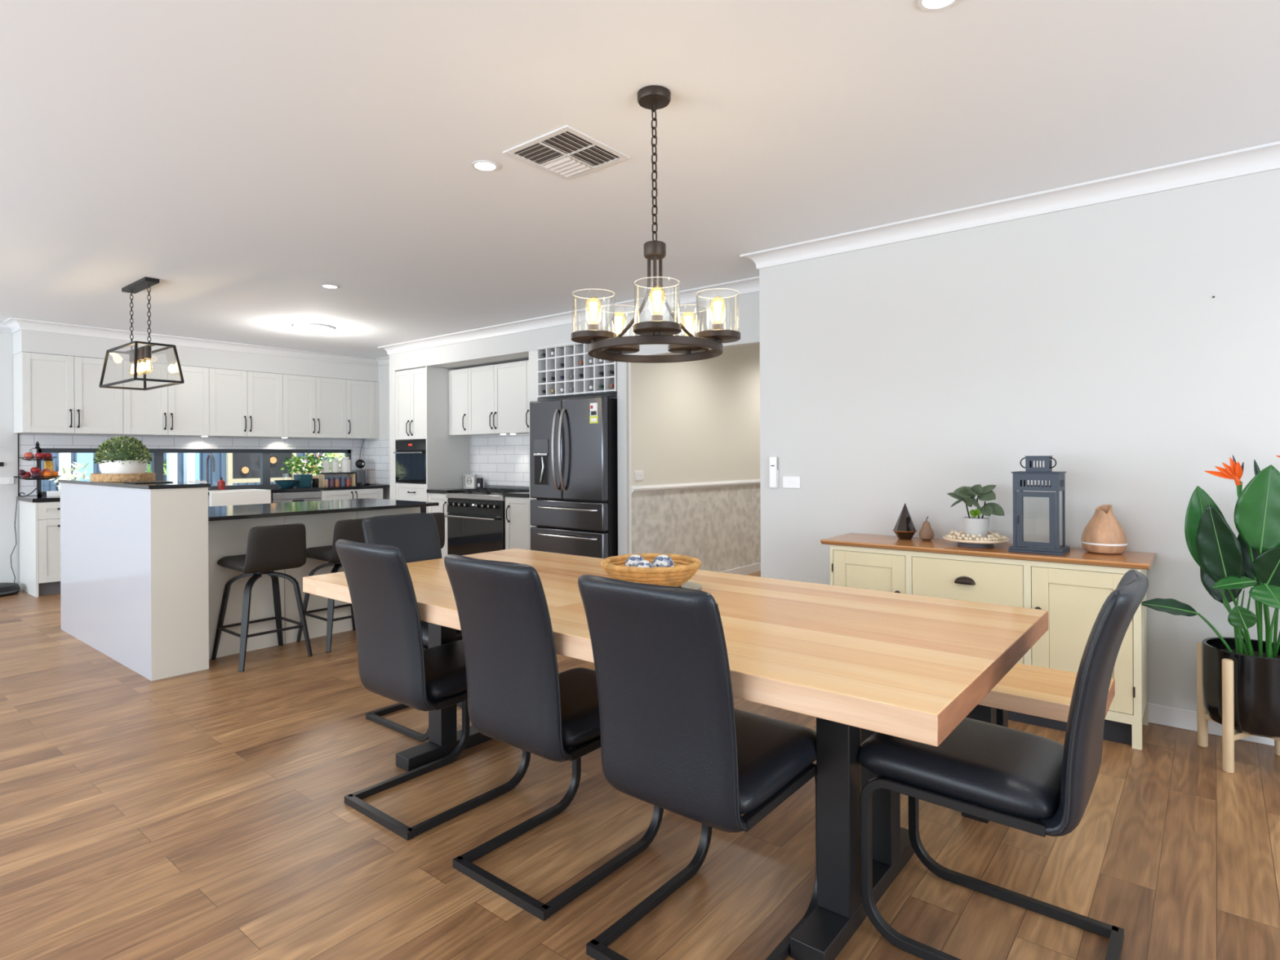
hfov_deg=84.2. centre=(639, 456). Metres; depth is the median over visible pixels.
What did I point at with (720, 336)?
tray
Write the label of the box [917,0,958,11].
recessed light
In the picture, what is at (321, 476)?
spice shelf
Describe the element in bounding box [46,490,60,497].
block
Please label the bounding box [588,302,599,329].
bulb
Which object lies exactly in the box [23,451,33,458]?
apple
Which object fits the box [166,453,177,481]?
post
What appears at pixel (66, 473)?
shrub
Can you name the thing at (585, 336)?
tray
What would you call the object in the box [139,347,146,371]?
socket
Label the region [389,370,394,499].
wall
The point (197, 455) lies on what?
screen
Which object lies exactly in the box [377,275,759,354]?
trim
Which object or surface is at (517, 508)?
base cabinet
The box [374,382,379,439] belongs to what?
trim
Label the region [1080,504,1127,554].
diffuser
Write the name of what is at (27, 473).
apple
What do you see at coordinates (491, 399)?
upper cabinet
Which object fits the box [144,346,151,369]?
socket
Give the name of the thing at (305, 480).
potted plant
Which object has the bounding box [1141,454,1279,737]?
potted plant
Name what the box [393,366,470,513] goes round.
tall cabinet
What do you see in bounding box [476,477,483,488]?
block
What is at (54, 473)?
orange
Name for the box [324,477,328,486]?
spice jar
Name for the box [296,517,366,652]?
bar stool
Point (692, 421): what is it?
wall
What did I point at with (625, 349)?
tray
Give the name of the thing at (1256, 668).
pot
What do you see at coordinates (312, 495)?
dishwasher
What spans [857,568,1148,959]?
dining chair
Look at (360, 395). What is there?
upper cabinet
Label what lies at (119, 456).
planter
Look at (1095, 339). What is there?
wall
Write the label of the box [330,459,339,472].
canister
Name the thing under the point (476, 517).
range cooker
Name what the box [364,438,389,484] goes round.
tile backsplash
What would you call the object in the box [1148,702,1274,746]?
baseboard
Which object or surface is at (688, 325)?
bulb
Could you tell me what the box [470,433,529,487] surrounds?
tile backsplash
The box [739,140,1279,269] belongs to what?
trim
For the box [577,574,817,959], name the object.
dining chair
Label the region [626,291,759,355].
wall
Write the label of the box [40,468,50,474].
apple
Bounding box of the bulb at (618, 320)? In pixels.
[615,316,622,336]
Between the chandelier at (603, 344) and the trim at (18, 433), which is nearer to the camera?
the chandelier at (603, 344)
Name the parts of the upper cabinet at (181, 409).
door, handle, handle, door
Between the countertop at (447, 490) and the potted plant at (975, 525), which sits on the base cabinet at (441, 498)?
the countertop at (447, 490)
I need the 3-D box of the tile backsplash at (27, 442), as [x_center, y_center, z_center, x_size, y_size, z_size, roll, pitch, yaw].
[-4.867,0.074,8.231,0.012,0.600,3.587,0,0,39]
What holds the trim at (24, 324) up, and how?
attached to the wall at (24, 340)
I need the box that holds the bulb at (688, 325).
[684,315,692,336]
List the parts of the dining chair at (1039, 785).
seat, frame, backrest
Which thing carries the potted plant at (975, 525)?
on the tray at (976, 544)
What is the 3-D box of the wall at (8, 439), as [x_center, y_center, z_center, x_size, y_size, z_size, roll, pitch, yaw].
[-6.471,0.007,6.405,0.180,2.550,8.800,0,0,39]
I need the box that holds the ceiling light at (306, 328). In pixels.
[292,323,334,334]
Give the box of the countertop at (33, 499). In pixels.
[16,484,389,502]
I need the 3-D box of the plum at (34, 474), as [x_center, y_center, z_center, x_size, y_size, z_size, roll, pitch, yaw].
[-5.619,0.176,6.593,0.064,0.067,0.064,0,0,39]
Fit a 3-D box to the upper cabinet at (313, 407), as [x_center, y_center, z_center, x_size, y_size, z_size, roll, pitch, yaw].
[-4.123,-0.606,8.836,0.400,0.750,0.794,0,0,39]
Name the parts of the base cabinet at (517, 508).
handle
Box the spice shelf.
[315,471,355,486]
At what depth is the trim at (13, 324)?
6.64 m
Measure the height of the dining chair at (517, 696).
0.962 m
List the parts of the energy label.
yellow panel, white panel, rating panel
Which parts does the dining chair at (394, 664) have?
backrest, frame, seat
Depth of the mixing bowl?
8.42 m
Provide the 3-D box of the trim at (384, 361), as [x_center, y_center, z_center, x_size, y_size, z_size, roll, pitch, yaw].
[-3.082,-1.239,9.029,1.088,0.089,0.089,0,0,39]
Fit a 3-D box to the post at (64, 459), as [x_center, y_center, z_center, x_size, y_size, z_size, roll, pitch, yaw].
[-7.246,-0.004,8.926,0.100,2.620,0.100,0,0,39]
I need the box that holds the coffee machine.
[351,459,368,484]
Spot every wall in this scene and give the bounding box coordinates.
[0,332,353,586]
[13,315,617,382]
[369,364,617,499]
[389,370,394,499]
[617,314,760,572]
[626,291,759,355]
[759,168,1279,711]
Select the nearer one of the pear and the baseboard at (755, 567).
the pear
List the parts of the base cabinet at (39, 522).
panel, drawer, drawer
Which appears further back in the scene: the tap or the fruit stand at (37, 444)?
the tap
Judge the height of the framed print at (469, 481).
0.155 m
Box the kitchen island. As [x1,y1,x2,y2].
[57,479,439,680]
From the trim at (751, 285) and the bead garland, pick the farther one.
the trim at (751, 285)
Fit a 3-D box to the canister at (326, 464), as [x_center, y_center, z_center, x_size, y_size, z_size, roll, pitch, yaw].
[-3.975,0.125,8.959,0.102,0.162,0.102,0,0,39]
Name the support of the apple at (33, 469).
in the fruit stand at (37, 444)
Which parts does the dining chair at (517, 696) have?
backrest, frame, seat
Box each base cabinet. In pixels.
[19,500,60,597]
[320,488,382,500]
[427,493,447,558]
[505,496,529,550]
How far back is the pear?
3.79 m
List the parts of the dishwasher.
control panel, door, handle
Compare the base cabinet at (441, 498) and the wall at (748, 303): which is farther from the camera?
the base cabinet at (441, 498)
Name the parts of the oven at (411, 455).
handle, control panel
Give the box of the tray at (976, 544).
[942,534,1009,547]
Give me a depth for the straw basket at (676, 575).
2.51 m
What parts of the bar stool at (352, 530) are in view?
leg, seat, leg, backrest, leg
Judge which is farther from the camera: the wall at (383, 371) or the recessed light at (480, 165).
the wall at (383, 371)
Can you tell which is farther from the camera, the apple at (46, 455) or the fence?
the fence
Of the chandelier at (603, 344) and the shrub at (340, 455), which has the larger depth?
the shrub at (340, 455)
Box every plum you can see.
[17,469,25,475]
[31,471,40,478]
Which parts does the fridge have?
lever, door, handle, handle, handle, handle, freezer drawer, freezer drawer, door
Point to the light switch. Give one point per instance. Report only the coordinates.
(788, 482)
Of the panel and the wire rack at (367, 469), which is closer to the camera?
the wire rack at (367, 469)
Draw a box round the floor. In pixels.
[0,570,1279,959]
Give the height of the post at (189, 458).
2.620 m
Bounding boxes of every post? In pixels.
[58,453,71,490]
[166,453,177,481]
[184,453,195,482]
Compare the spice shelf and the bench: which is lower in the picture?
the bench
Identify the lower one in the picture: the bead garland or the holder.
the bead garland
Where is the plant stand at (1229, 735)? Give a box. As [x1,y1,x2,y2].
[1196,642,1279,773]
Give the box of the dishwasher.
[271,490,320,503]
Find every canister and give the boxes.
[320,459,329,472]
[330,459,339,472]
[340,457,351,472]
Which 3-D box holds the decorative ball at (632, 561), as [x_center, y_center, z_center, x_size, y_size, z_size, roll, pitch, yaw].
[-0.017,0.412,2.667,0.082,0.082,0.082,0,0,39]
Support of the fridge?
on the floor
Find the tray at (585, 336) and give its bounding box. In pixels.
[570,329,616,343]
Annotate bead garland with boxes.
[946,529,1006,541]
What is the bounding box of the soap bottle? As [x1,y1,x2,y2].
[217,475,225,489]
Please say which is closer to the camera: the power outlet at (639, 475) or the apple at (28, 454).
the power outlet at (639, 475)
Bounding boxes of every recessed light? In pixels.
[321,284,338,288]
[471,160,498,171]
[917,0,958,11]
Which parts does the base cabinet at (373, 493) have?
door, door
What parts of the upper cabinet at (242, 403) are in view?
door, door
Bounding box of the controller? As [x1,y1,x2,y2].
[768,456,778,488]
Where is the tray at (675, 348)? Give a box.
[667,344,708,353]
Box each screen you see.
[76,453,93,479]
[183,453,199,482]
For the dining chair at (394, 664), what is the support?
on the floor
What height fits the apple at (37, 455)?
0.069 m
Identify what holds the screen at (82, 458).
on the floor
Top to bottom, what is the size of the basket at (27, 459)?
0.035 m
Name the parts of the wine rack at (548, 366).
panel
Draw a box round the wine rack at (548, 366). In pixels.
[537,342,617,399]
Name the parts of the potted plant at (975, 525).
stem, pot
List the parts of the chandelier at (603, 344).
lamp shade, lamp shade, arm, chain, arm, lamp shade, arm, lamp shade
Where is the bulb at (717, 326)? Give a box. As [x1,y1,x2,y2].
[712,301,723,329]
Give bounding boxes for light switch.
[782,475,800,488]
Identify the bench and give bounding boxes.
[961,662,1115,823]
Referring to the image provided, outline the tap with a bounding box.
[206,453,214,489]
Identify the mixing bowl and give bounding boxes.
[274,480,299,488]
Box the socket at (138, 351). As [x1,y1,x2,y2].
[137,349,141,372]
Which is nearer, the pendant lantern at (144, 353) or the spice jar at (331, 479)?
the pendant lantern at (144, 353)
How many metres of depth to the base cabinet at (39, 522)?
6.52 m
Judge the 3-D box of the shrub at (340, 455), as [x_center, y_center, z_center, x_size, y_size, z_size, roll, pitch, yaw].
[-4.739,0.528,11.184,0.848,1.531,0.744,0,0,19]
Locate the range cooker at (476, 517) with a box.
[444,484,529,555]
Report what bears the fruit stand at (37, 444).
on the countertop at (33, 499)
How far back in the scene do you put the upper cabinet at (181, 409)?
7.49 m
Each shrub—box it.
[48,461,90,488]
[145,453,166,477]
[290,453,324,478]
[319,453,345,472]
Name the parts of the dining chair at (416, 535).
backrest, frame, seat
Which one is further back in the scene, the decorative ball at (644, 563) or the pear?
the pear
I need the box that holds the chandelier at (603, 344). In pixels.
[570,84,740,363]
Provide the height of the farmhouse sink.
0.263 m
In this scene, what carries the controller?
attached to the wall at (1095, 339)
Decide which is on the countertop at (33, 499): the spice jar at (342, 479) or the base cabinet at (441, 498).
the spice jar at (342, 479)
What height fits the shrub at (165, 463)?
1.364 m
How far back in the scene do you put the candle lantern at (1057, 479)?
3.31 m
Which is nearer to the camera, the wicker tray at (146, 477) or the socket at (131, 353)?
the wicker tray at (146, 477)
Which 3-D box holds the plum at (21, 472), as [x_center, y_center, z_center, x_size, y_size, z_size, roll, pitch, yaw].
[-5.708,0.149,6.541,0.055,0.058,0.055,0,0,39]
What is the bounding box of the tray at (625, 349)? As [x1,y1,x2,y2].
[599,344,639,354]
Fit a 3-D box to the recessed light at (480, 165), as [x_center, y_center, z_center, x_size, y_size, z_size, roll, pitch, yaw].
[-0.690,-1.294,3.154,0.116,0.006,0.116,0,0,39]
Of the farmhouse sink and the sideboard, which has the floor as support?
the sideboard
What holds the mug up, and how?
on the countertop at (33, 499)
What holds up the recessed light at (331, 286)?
in the ceiling
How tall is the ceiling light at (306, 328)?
0.066 m
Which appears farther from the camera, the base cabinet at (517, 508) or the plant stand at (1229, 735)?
the base cabinet at (517, 508)
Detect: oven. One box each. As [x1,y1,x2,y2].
[393,440,426,483]
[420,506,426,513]
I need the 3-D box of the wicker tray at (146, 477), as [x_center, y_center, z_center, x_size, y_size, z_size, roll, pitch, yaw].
[-3.462,0.139,4.748,0.536,0.054,0.337,0,0,39]
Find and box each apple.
[21,471,31,478]
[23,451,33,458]
[30,466,39,473]
[35,453,44,458]
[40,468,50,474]
[44,452,52,458]
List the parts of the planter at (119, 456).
planter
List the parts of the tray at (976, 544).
plate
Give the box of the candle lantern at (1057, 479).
[1008,455,1070,555]
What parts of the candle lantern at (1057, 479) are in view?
door, frame, ring handle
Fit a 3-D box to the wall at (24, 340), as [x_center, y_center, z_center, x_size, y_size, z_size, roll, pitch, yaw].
[-2.926,-1.138,6.687,4.980,0.295,3.710,0,0,39]
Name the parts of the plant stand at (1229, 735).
leg, leg, leg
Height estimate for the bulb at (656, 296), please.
0.141 m
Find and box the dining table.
[302,548,1048,959]
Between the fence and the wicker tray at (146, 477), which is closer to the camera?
the wicker tray at (146, 477)
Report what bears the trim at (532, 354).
attached to the wall at (383, 371)
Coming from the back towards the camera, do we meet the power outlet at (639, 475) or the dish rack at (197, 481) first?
the dish rack at (197, 481)
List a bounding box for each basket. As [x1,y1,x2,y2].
[13,475,61,479]
[17,457,57,460]
[600,553,701,586]
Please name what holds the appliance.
on the floor
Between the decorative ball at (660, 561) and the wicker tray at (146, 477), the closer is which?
the decorative ball at (660, 561)
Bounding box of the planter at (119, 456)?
[93,435,152,473]
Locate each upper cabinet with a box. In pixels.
[13,351,123,435]
[115,360,208,436]
[197,367,283,437]
[279,373,346,438]
[339,379,374,439]
[448,360,528,435]
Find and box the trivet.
[679,581,702,588]
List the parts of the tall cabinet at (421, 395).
door, drawer, door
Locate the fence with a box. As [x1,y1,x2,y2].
[41,453,340,491]
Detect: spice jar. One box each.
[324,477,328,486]
[328,477,333,485]
[334,477,339,485]
[340,477,345,485]
[345,476,351,485]
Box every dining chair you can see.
[335,539,530,840]
[361,512,462,741]
[444,554,663,920]
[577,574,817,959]
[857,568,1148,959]
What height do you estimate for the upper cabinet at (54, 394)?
0.750 m
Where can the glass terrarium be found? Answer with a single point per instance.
(904, 528)
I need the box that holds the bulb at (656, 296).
[651,291,662,320]
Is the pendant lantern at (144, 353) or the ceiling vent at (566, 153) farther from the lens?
the pendant lantern at (144, 353)
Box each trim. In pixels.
[0,321,12,333]
[2,317,21,333]
[10,317,377,366]
[17,433,19,496]
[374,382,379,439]
[375,355,389,366]
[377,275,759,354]
[528,350,555,550]
[631,479,759,493]
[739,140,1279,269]
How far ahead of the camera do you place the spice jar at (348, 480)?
9.16 m
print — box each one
[462,474,477,488]
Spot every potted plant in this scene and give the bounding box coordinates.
[280,453,324,487]
[946,484,1004,539]
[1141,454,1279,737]
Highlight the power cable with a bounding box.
[10,500,17,582]
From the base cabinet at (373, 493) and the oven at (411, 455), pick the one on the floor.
the base cabinet at (373, 493)
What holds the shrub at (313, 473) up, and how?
on the floor
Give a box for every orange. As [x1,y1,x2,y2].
[42,471,52,477]
[50,470,58,477]
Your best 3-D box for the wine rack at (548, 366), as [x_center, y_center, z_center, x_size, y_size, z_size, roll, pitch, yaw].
[-0.504,-0.798,6.528,0.988,0.477,0.288,0,0,39]
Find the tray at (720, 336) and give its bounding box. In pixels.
[695,329,740,343]
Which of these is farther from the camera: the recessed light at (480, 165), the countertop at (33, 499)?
the countertop at (33, 499)
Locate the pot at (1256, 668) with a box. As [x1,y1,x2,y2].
[1201,636,1279,737]
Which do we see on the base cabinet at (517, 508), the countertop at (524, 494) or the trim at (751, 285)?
the countertop at (524, 494)
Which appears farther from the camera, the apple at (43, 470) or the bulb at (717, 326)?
the apple at (43, 470)
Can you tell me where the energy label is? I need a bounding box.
[589,402,597,423]
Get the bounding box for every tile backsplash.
[18,433,364,495]
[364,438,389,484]
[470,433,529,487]
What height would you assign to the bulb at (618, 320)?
0.141 m
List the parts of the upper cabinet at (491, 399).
door, handle, door, handle, handle, door, handle, door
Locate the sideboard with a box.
[820,533,1155,750]
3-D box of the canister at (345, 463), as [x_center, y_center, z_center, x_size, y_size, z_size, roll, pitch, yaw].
[-3.804,0.105,9.154,0.126,0.200,0.126,0,0,39]
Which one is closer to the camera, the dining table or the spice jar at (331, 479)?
the dining table
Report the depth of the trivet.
2.64 m
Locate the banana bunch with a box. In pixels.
[44,459,53,471]
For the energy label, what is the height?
0.175 m
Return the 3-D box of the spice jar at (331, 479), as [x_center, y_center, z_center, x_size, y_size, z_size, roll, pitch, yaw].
[-3.922,0.322,9.007,0.062,0.106,0.062,0,0,39]
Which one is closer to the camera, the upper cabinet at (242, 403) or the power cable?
the power cable
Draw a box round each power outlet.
[0,476,13,484]
[635,471,644,479]
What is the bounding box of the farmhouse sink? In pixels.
[208,488,271,506]
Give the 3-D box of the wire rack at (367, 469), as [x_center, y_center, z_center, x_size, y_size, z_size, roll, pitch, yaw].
[-3.597,0.270,9.393,0.186,0.200,0.087,0,0,39]
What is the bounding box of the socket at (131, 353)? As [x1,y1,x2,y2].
[129,351,134,373]
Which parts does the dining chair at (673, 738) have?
backrest, frame, seat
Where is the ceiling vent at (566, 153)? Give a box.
[502,124,630,180]
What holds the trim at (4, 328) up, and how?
attached to the wall at (24, 340)
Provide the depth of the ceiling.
2.83 m
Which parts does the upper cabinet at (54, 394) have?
door, handle, handle, door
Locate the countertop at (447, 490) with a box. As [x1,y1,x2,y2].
[426,488,477,493]
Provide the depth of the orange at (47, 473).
6.64 m
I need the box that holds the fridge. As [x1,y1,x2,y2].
[529,395,617,558]
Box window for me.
[36,448,351,495]
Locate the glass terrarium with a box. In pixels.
[892,502,916,539]
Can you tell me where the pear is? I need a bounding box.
[918,516,933,540]
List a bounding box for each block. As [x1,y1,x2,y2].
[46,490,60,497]
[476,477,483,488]
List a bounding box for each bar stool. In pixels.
[211,523,312,671]
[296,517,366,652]
[427,512,444,548]
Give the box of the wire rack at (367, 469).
[367,469,375,484]
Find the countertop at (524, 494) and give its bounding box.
[503,491,529,497]
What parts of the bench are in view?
leg, leg, seat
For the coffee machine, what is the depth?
9.24 m
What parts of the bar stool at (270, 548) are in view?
seat, leg, leg, swivel plate, leg, backrest, leg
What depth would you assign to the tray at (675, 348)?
2.69 m
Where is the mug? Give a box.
[311,478,318,486]
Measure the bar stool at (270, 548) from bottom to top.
0.851 m
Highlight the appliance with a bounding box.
[0,582,20,596]
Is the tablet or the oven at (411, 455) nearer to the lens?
the tablet
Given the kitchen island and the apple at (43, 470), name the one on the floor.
the kitchen island
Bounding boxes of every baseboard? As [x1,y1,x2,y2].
[721,562,760,574]
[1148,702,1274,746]
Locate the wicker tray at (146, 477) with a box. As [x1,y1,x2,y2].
[90,472,155,482]
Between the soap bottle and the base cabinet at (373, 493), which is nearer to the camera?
the soap bottle
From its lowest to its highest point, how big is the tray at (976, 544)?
0.040 m
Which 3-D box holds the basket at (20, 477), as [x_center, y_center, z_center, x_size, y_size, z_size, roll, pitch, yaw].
[-5.680,0.203,6.681,0.350,0.035,0.350,0,0,39]
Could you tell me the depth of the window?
8.32 m
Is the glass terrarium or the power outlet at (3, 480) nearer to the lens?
the glass terrarium
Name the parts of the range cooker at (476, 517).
oven door, control panel, knob, knob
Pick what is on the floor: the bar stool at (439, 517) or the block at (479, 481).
the bar stool at (439, 517)
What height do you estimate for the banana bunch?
0.139 m
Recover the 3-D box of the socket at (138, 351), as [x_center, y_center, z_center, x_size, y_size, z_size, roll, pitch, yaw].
[-3.751,-0.699,5.294,0.059,0.192,0.059,0,0,39]
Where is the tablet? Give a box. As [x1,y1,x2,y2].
[123,480,173,483]
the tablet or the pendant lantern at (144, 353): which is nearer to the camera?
the tablet
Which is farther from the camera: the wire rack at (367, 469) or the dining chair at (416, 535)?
the wire rack at (367, 469)
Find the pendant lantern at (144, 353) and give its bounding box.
[98,276,184,390]
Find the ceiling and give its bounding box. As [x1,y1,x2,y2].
[0,0,1279,358]
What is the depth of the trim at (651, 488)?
6.70 m
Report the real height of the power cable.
0.859 m
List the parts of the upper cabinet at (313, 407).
door, door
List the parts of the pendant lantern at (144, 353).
chain, frame, chain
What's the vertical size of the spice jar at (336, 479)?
0.106 m
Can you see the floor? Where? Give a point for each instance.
(202, 815)
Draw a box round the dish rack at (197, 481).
[187,479,207,483]
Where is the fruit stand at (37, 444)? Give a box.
[13,441,61,497]
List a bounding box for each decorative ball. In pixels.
[624,555,644,566]
[635,560,653,567]
[652,555,674,567]

